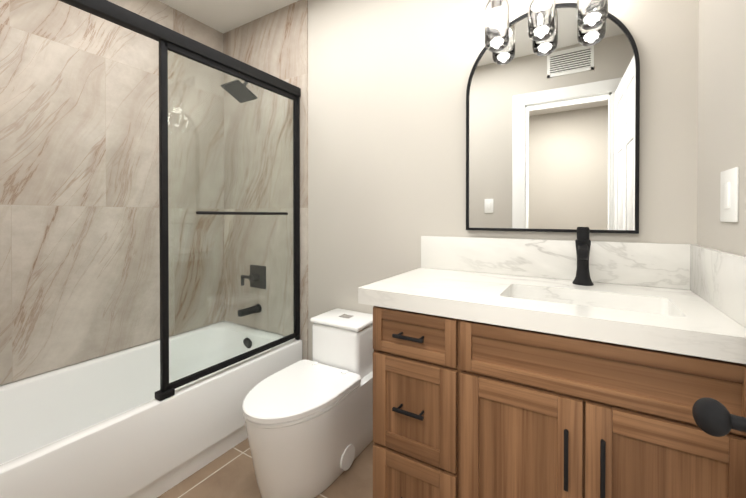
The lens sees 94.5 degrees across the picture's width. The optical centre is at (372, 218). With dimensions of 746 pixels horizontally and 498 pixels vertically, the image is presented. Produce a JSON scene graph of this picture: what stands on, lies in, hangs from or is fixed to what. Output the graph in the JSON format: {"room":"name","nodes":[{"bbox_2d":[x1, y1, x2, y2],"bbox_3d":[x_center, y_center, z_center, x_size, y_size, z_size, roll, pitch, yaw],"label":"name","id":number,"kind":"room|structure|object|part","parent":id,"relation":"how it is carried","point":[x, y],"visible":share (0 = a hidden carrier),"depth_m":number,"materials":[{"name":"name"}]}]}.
{"room":"bathroom","nodes":[
{"label":"bathroom","id":0,"kind":"room"},
{"bbox_2d":[0,339,159,385],"bbox_3d":[-1.550,-0.099,1.816,0.120,2.440,1.640,0,1,31],"label":"wall","id":1,"kind":"structure","parent":0,"point":[76,363],"depth_m":1.75,"materials":[{"name":"beige paint"}]},
{"bbox_2d":[0,0,222,384],"bbox_3d":[-1.463,-0.293,1.832,0.010,2.053,1.520,0,1,31],"label":"wall tile","id":2,"kind":"structure","parent":1,"relation":"attached to","point":[79,200],"depth_m":1.75,"materials":[{"name":"stone"}]},
{"bbox_2d":[158,0,298,33],"bbox_3d":[-0.529,-1.347,0.174,3.560,0.080,3.610,0,1,31],"label":"ceiling","id":3,"kind":"structure","parent":0,"point":[223,16],"depth_m":2.17,"materials":[{"name":"white paint"}]},
{"bbox_2d":[157,438,373,497],"bbox_3d":[-0.529,1.173,0.194,3.560,0.080,3.610,0,1,31],"label":"floor","id":4,"kind":"structure","parent":0,"point":[230,473],"depth_m":1.48,"materials":[{"name":"tile"}]},
{"bbox_2d":[0,338,301,497],"bbox_3d":[-1.141,0.929,1.646,0.757,0.385,1.514,0,1,31],"label":"tub","id":5,"kind":"object","parent":4,"relation":"on","point":[108,426],"visible":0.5,"depth_m":1.52,"materials":[{"name":"white ceramic"}]},
{"bbox_2d":[59,0,300,400],"bbox_3d":[-0.832,-0.024,1.445,0.074,1.520,1.502,0,1,31],"label":"shower door","id":6,"kind":"structure","parent":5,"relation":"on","point":[229,178],"depth_m":1.64,"materials":[{"name":"clear glass"}]},
{"bbox_3d":[-0.664,-0.010,1.750,0.006,1.400,0.743,0,1,31],"label":"glass","id":7,"kind":"part","parent":6,"relation":"part of","materials":[{"name":"clear glass"}]},
{"bbox_2d":[242,308,373,497],"bbox_3d":[-0.264,0.812,1.571,0.370,0.622,0.718,0,1,31],"label":"toilet","id":8,"kind":"object","parent":4,"relation":"on","point":[309,426],"visible":0.88,"depth_m":1.43,"materials":[{"name":"white ceramic"}]},
{"bbox_2d":[358,228,745,497],"bbox_3d":[0.513,0.579,1.176,0.997,1.092,0.595,0,1,31],"label":"bathroom vanity","id":9,"kind":"object","parent":4,"relation":"on","point":[582,365],"visible":1,"depth_m":0.96,"materials":[{"name":"brown wood"}]},
{"bbox_2d":[358,236,745,363],"bbox_3d":[0.520,0.190,1.185,0.997,0.208,0.567,0,1,31],"label":"countertop","id":10,"kind":"structure","parent":9,"relation":"on","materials":[{"name":"white stone"}]},
{"bbox_2d":[572,228,593,285],"bbox_3d":[0.746,0.136,1.225,0.066,0.206,0.159,0,1,31],"label":"faucet","id":11,"kind":"object","parent":10,"relation":"on","point":[582,243],"depth_m":1.25,"materials":[{"name":"black metal"}]},
{"bbox_2d":[300,0,698,360],"bbox_3d":[0.044,-0.100,1.878,2.780,2.440,0.120,0,1,31],"label":"wall","id":12,"kind":"structure","parent":0,"point":[387,83],"depth_m":1.71,"materials":[{"name":"beige paint"}]},
{"bbox_2d":[223,0,307,359],"bbox_3d":[-0.729,-0.233,2.270,0.790,2.180,0.010,0,1,31],"label":"wall tile","id":13,"kind":"structure","parent":12,"relation":"attached to","point":[275,43],"depth_m":2.12,"materials":[{"name":"stone"}]},
{"bbox_2d":[485,0,607,51],"bbox_3d":[0.659,-0.890,1.344,0.520,0.392,0.137,0,1,31],"label":"sconce","id":14,"kind":"object","parent":12,"relation":"attached to","point":[592,14],"visible":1,"depth_m":1.30,"materials":[{"name":"clear glass"}]},
{"bbox_2d":[466,3,639,233],"bbox_3d":[0.688,-0.400,1.395,0.620,0.902,0.025,0,1,31],"label":"mirror","id":15,"kind":"object","parent":12,"relation":"attached to","point":[552,139],"visible":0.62,"depth_m":1.36,"materials":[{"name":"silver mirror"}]},
{"bbox_2d":[697,0,745,256],"bbox_3d":[0.723,-0.089,0.435,0.120,2.440,1.640,0,1,31],"label":"wall","id":16,"kind":"structure","parent":0,"point":[722,89],"depth_m":0.98,"materials":[{"name":"beige paint"}]},
{"bbox_2d":[720,167,738,221],"bbox_3d":[0.934,-0.061,0.907,0.010,0.138,0.115,0,1,31],"label":"switch plate","id":17,"kind":"object","parent":16,"relation":"attached to","point":[729,194],"visible":1,"depth_m":0.89,"materials":[{"name":"plastic"}]},
{"bbox_3d":[-0.103,0.070,0.049,0.766,2.128,0.152,0,1,31],"label":"trim","id":18,"kind":"structure","parent":0,"visible":0},
{"label":"door","id":19,"kind":"structure","parent":18,"relation":"attached to","visible":0},
{"bbox_2d":[692,397,745,436],"bbox_3d":[0.603,0.325,0.532,0.164,0.064,0.064,0,1,35],"label":"door handle","id":20,"kind":"object","parent":19,"relation":"attached to","point":[713,417],"depth_m":0.55,"materials":[{"name":"black metal"}]}
]}

